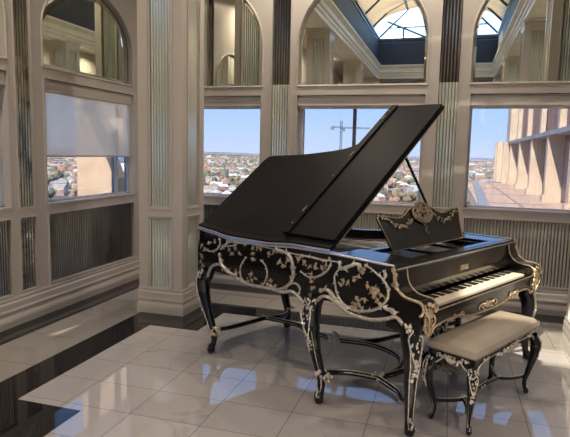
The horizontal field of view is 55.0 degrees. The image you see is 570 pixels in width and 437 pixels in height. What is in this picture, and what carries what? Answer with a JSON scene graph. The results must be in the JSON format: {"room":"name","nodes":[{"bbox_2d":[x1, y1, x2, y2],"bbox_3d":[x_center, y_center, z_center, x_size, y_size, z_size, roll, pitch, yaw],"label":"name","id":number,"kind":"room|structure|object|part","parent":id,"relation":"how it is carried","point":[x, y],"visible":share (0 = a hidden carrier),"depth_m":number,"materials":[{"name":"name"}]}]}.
{"room":"music room","nodes":[
{"label":"music room","id":0,"kind":"room"},
{"bbox_2d":[0,0,138,300],"bbox_3d":[-3.990,-0.637,0.124,0.120,4.360,14.510,3,7,16],"label":"wall","id":1,"kind":"structure","parent":0,"point":[127,8],"depth_m":5.32,"materials":[{"name":"beige paint"}]},
{"bbox_2d":[0,105,3,206],"bbox_3d":[-2.850,-0.616,4.237,0.130,1.250,1.600,3,7,16],"label":"window","id":2,"kind":"structure","parent":1,"relation":"in","point":[1,156],"depth_m":4.98,"materials":[{"name":"glass"}]},
{"bbox_2d":[0,71,4,87],"bbox_3d":[-2.738,-1.149,4.143,0.054,0.141,1.556,3,7,16],"label":"roller shade","id":3,"kind":"object","parent":1,"relation":"attached to","point":[2,81],"visible":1,"depth_m":4.85,"materials":[{"name":"beige fabric"}]},
{"bbox_2d":[0,221,9,296],"bbox_3d":[-2.777,0.439,4.334,0.030,0.697,1.520,3,7,16],"label":"wall panel","id":4,"kind":"object","parent":1,"relation":"attached to","point":[4,269],"visible":0.89,"depth_m":5.00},
{"bbox_2d":[13,0,27,57],"bbox_3d":[-2.433,-2.310,4.960,0.030,1.640,0.210,3,7,16],"label":"mirror","id":5,"kind":"object","parent":1,"relation":"attached to","point":[19,6],"visible":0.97,"depth_m":5.04,"materials":[{"name":"mirror"}]},
{"bbox_2d":[15,56,32,206],"bbox_3d":[-2.467,-0.802,5.140,0.030,1.392,0.210,3,7,16],"label":"mirror","id":6,"kind":"object","parent":1,"relation":"attached to","point":[21,64],"visible":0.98,"depth_m":5.15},
{"bbox_2d":[20,217,34,289],"bbox_3d":[-2.492,0.332,5.276,0.030,0.697,0.210,3,7,16],"label":"wall panel","id":7,"kind":"object","parent":1,"relation":"attached to","point":[27,227],"visible":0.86,"depth_m":5.28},
{"bbox_2d":[0,0,134,300],"bbox_3d":[-2.732,-1.103,4.062,0.024,3.860,5.851,3,7,16],"label":"trim","id":8,"kind":"structure","parent":1,"relation":"attached to","point":[46,1],"depth_m":5.30,"materials":[{"name":"beige paint"}]},
{"bbox_2d":[0,257,138,331],"bbox_3d":[-3.936,1.395,0.400,0.052,0.262,14.390,3,7,16],"label":"baseboard","id":9,"kind":"structure","parent":1,"relation":"attached to","point":[20,309],"depth_m":5.72,"materials":[{"name":"beige paint"}]},
{"bbox_2d":[42,0,128,83],"bbox_3d":[-2.150,-2.026,6.010,0.014,0.919,1.558,3,7,16],"label":"arched mirror","id":10,"kind":"object","parent":1,"relation":"attached to","point":[86,37],"visible":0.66,"depth_m":5.96,"materials":[{"name":"clear glass"}]},
{"bbox_2d":[47,83,128,201],"bbox_3d":[-2.256,-0.835,6.176,0.140,1.250,1.600,3,7,16],"label":"window","id":11,"kind":"structure","parent":1,"relation":"in","point":[69,178],"depth_m":6.16,"materials":[{"name":"glass"}]},
{"bbox_3d":[-2.221,-0.847,6.164,0.006,1.200,1.540,3,7,16],"label":"pane","id":12,"kind":"part","parent":11,"relation":"part of","materials":[{"name":"clear glass"}]},
{"bbox_2d":[45,80,131,156],"bbox_3d":[-2.156,-1.065,6.120,0.054,0.751,1.556,3,7,16],"label":"roller shade","id":13,"kind":"object","parent":11,"relation":"attached to","point":[80,121],"visible":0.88,"depth_m":6.02,"materials":[{"name":"white fabric"}]},
{"bbox_2d":[50,203,131,280],"bbox_3d":[-2.189,0.219,6.275,0.030,0.697,1.520,3,7,16],"label":"wall panel","id":14,"kind":"object","parent":1,"relation":"attached to","point":[85,239],"visible":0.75,"depth_m":6.17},
{"bbox_2d":[0,278,569,436],"bbox_3d":[-0.961,1.846,-0.451,6.520,0.300,14.630,3,7,16],"label":"floor","id":15,"kind":"structure","parent":0,"point":[98,365],"depth_m":4.00,"materials":[{"name":"beige tile"}]},
{"bbox_2d":[137,0,203,316],"bbox_3d":[-1.149,-1.153,5.560,0.545,4.218,0.545,3,7,16],"label":"column","id":16,"kind":"structure","parent":15,"relation":"on","point":[170,33],"depth_m":5.44,"materials":[{"name":"beige paint"}]},
{"bbox_2d":[195,104,542,436],"bbox_3d":[0.630,0.089,4.463,1.952,2.081,2.222,-6,10,-45],"label":"grand piano","id":17,"kind":"object","parent":15,"relation":"on","point":[286,228],"visible":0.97,"depth_m":4.06,"materials":[{"name":"paint"}]},
{"bbox_3d":[-0.660,0.751,4.584,0.160,0.681,0.318,0,7,-14],"label":"leg","id":18,"kind":"part","parent":17,"relation":"part of","materials":[{"name":"paint"}]},
{"bbox_3d":[-0.221,0.157,4.131,0.010,0.050,1.457,-6,10,-45],"label":"lid edge moulding","id":19,"kind":"part","parent":17,"relation":"part of","materials":[{"name":"black wood"}]},
{"bbox_3d":[-0.003,0.691,5.211,0.143,0.679,0.227,-6,10,-45],"label":"leg","id":20,"kind":"part","parent":17,"relation":"part of","materials":[{"name":"paint"}]},
{"bbox_3d":[-0.046,0.396,3.991,0.017,0.445,1.965,-6,10,-45],"label":"rim moulding","id":21,"kind":"part","parent":17,"relation":"part of","materials":[{"name":"black wood"}]},
{"bbox_3d":[0.033,0.459,3.909,0.045,0.458,1.944,-6,10,-45],"label":"apron moulding","id":22,"kind":"part","parent":17,"relation":"part of","materials":[{"name":"black wood"}]},
{"bbox_3d":[0.189,0.876,3.717,0.149,0.675,0.292,1,7,-6],"label":"leg","id":23,"kind":"part","parent":17,"relation":"part of","materials":[{"name":"paint"}]},
{"bbox_3d":[0.288,-0.409,4.564,1.402,1.092,1.457,-6,10,-45],"label":"lid","id":24,"kind":"part","parent":17,"relation":"part of","materials":[{"name":"black wood"}]},
{"bbox_3d":[0.487,-0.434,4.365,1.342,1.026,0.067,-6,10,-45],"label":"flap rail","id":25,"kind":"part","parent":17,"relation":"part of","materials":[{"name":"black wood"}]},
{"bbox_3d":[0.823,-0.357,4.066,1.328,1.007,0.006,-6,10,-45],"label":"lid moulding","id":26,"kind":"part","parent":17,"relation":"part of","materials":[{"name":"black wood"}]},
{"bbox_3d":[0.534,0.226,4.603,1.590,0.062,1.759,-6,10,-45],"label":"iron plate","id":27,"kind":"part","parent":17,"relation":"part of","materials":[{"name":"black metal"}]},
{"bbox_3d":[0.746,0.941,3.278,0.129,0.675,0.186,-2,8,-25],"label":"leg","id":28,"kind":"part","parent":17,"relation":"part of","materials":[{"name":"paint"}]},
{"bbox_3d":[0.757,0.486,3.274,0.140,0.390,0.252,-6,10,-45],"label":"arm","id":29,"kind":"part","parent":17,"relation":"part of","materials":[{"name":"paint"}]},
{"bbox_3d":[1.049,0.045,4.109,1.134,0.289,0.126,-6,10,-45],"label":"desk moulding","id":30,"kind":"part","parent":17,"relation":"part of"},
{"bbox_3d":[1.103,0.222,4.048,1.705,0.037,0.482,-6,10,-45],"label":"desk frame","id":31,"kind":"part","parent":17,"relation":"part of","materials":[{"name":"paint"}]},
{"bbox_3d":[1.275,0.248,3.878,1.695,0.010,0.007,-6,10,-45],"label":"moulding","id":32,"kind":"part","parent":17,"relation":"part of","materials":[{"name":"black wood"}]},
{"bbox_3d":[1.502,0.771,4.844,0.162,0.673,0.126,-6,10,-45],"label":"leg","id":33,"kind":"part","parent":17,"relation":"part of","materials":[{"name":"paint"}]},
{"bbox_3d":[1.903,0.376,4.413,0.130,0.390,0.252,-6,10,-45],"label":"arm","id":34,"kind":"part","parent":17,"relation":"part of","materials":[{"name":"paint"}]},
{"bbox_3d":[1.951,0.823,4.485,0.172,0.676,0.128,5,8,26],"label":"leg","id":35,"kind":"part","parent":17,"relation":"part of","materials":[{"name":"paint"}]},
{"bbox_2d":[422,310,541,434],"bbox_3d":[1.327,0.973,3.636,1.028,0.551,0.369,-6,10,-45],"label":"piano bench","id":36,"kind":"object","parent":15,"relation":"on","point":[477,341],"visible":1,"depth_m":3.42,"materials":[{"name":"beige leather"}]},
{"bbox_3d":[0.907,1.051,3.416,0.110,0.430,0.069,0,7,-10],"label":"leg","id":37,"kind":"part","parent":36,"relation":"part of","materials":[{"name":"paint"}]},
{"bbox_3d":[1.095,1.078,3.224,0.069,0.430,0.103,2,7,9],"label":"leg","id":38,"kind":"part","parent":36,"relation":"part of","materials":[{"name":"paint"}]},
{"bbox_3d":[1.330,0.819,3.618,0.930,0.083,0.285,-6,10,-45],"label":"seat frame","id":39,"kind":"part","parent":36,"relation":"part of","materials":[{"name":"paint"}]},
{"bbox_2d":[428,310,539,360],"bbox_3d":[1.332,0.738,3.608,0.960,0.077,0.315,-6,10,-45],"label":"seat cushion","id":40,"kind":"object","parent":36,"relation":"on","point":[476,339],"depth_m":3.43,"materials":[{"name":"beige leather"}]},
{"bbox_3d":[1.541,0.989,4.050,0.134,0.430,0.084,-6,10,-45],"label":"leg","id":41,"kind":"part","parent":36,"relation":"part of","materials":[{"name":"paint"}]},
{"bbox_3d":[1.728,1.015,3.864,0.140,0.430,0.076,-1,7,-19],"label":"leg","id":42,"kind":"part","parent":36,"relation":"part of","materials":[{"name":"paint"}]},
{"bbox_2d":[561,274,569,357],"bbox_3d":[2.712,-0.925,4.373,0.545,4.218,0.545,3,7,16],"label":"column","id":43,"kind":"structure","parent":15,"relation":"on","point":[565,337],"depth_m":4.78,"materials":[{"name":"beige paint"}]},
{"bbox_2d":[203,0,569,290],"bbox_3d":[1.183,-1.246,6.175,6.520,4.360,0.120,3,7,16],"label":"wall","id":44,"kind":"structure","parent":0,"point":[263,8],"depth_m":6.03,"materials":[{"name":"beige paint"}]},
{"bbox_2d":[203,204,218,220],"bbox_3d":[-1.007,0.162,6.972,1.426,0.697,0.030,3,7,16],"label":"mirror","id":45,"kind":"object","parent":44,"relation":"attached to","point":[207,209],"visible":0.09,"depth_m":6.92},
{"bbox_2d":[204,96,260,195],"bbox_3d":[-0.955,-0.897,6.941,1.490,1.250,0.130,3,7,16],"label":"window","id":46,"kind":"structure","parent":44,"relation":"in","point":[231,136],"depth_m":6.82,"materials":[{"name":"glass"}]},
{"bbox_2d":[204,97,260,108],"bbox_3d":[-0.973,-1.425,6.778,1.446,0.141,0.054,3,7,16],"label":"roller shade","id":47,"kind":"object","parent":46,"relation":"attached to","point":[209,102],"visible":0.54,"depth_m":6.66,"materials":[{"name":"beige fabric"}]},
{"bbox_2d":[204,0,261,85],"bbox_3d":[-0.951,-2.215,6.699,1.448,1.184,0.014,3,7,16],"label":"arched mirror","id":48,"kind":"object","parent":44,"relation":"attached to","point":[232,33],"visible":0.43,"depth_m":6.62,"materials":[{"name":"clear glass"}]},
{"bbox_2d":[271,85,288,155],"bbox_3d":[-0.057,-0.904,6.563,0.222,1.364,0.030,3,7,16],"label":"mirror","id":49,"kind":"object","parent":44,"relation":"attached to","point":[280,93],"visible":0.56,"depth_m":6.52,"materials":[{"name":"beige mirror"}]},
{"bbox_2d":[273,0,290,84],"bbox_3d":[-0.023,-2.412,6.383,0.222,1.668,0.030,3,7,16],"label":"mirror","id":50,"kind":"object","parent":44,"relation":"attached to","point":[282,8],"visible":1,"depth_m":6.42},
{"bbox_2d":[298,95,424,204],"bbox_3d":[0.865,-0.791,6.396,1.490,1.250,0.140,3,7,16],"label":"window","id":51,"kind":"structure","parent":44,"relation":"in","point":[319,130],"depth_m":6.34,"materials":[{"name":"glass"}]},
{"bbox_3d":[0.205,-0.840,6.554,0.032,1.220,0.070,3,7,16],"label":"jamb post","id":52,"kind":"part","parent":51,"relation":"part of","materials":[{"name":"paint"}]},
{"bbox_2d":[298,96,424,108],"bbox_3d":[0.849,-1.319,6.237,1.446,0.141,0.054,3,7,16],"label":"roller shade","id":53,"kind":"object","parent":51,"relation":"attached to","point":[305,102],"visible":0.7,"depth_m":6.23,"materials":[{"name":"beige fabric"}]},
{"bbox_2d":[299,0,427,84],"bbox_3d":[0.871,-2.110,6.158,1.448,1.184,0.014,3,7,16],"label":"arched mirror","id":54,"kind":"object","parent":44,"relation":"attached to","point":[342,41],"visible":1,"depth_m":6.16,"materials":[{"name":"clear glass"}]},
{"bbox_2d":[352,213,400,229],"bbox_3d":[0.814,0.268,6.431,1.426,0.697,0.030,3,7,16],"label":"wall panel","id":55,"kind":"object","parent":44,"relation":"attached to","point":[366,220],"visible":0.09,"depth_m":6.35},
{"bbox_2d":[203,0,569,290],"bbox_3d":[1.001,-1.271,6.163,5.649,3.860,0.022,3,7,16],"label":"trim","id":56,"kind":"structure","parent":44,"relation":"attached to","point":[247,1],"depth_m":6.02,"materials":[{"name":"beige paint"}]},
{"bbox_2d":[211,272,567,316],"bbox_3d":[1.113,0.797,6.336,6.176,0.262,0.052,3,7,16],"label":"baseboard","id":57,"kind":"structure","parent":44,"relation":"attached to","point":[549,302],"depth_m":5.84,"materials":[{"name":"beige paint"}]},
{"bbox_2d":[432,82,458,207],"bbox_3d":[1.763,-0.799,6.023,0.207,1.364,0.030,3,7,16],"label":"mirror","id":58,"kind":"object","parent":44,"relation":"attached to","point":[448,91],"visible":0.99,"depth_m":6.01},
{"bbox_2d":[439,0,463,81],"bbox_3d":[1.796,-2.307,5.843,0.207,1.668,0.030,3,7,16],"label":"mirror","id":59,"kind":"object","parent":44,"relation":"attached to","point":[452,19],"visible":1,"depth_m":5.88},
{"bbox_2d":[464,94,569,211],"bbox_3d":[2.704,-0.686,5.856,1.486,1.250,0.130,3,7,16],"label":"window","id":60,"kind":"structure","parent":44,"relation":"in","point":[519,159],"depth_m":5.87,"materials":[{"name":"glass"}]},
{"bbox_2d":[470,94,569,108],"bbox_3d":[2.685,-1.213,5.692,1.442,0.141,0.054,3,7,16],"label":"roller shade","id":61,"kind":"object","parent":60,"relation":"attached to","point":[548,101],"visible":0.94,"depth_m":5.74,"materials":[{"name":"beige fabric"}]},
{"bbox_2d":[464,218,569,287],"bbox_3d":[2.651,0.373,5.886,1.422,0.697,0.030,3,7,16],"label":"wall panel","id":62,"kind":"object","parent":44,"relation":"attached to","point":[547,244],"visible":0.53,"depth_m":5.85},
{"bbox_2d":[472,0,569,81],"bbox_3d":[2.708,-2.004,5.613,1.444,1.184,0.014,3,7,16],"label":"arched mirror","id":63,"kind":"object","parent":44,"relation":"attached to","point":[515,40],"visible":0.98,"depth_m":5.70,"materials":[{"name":"clear glass"}]}
]}

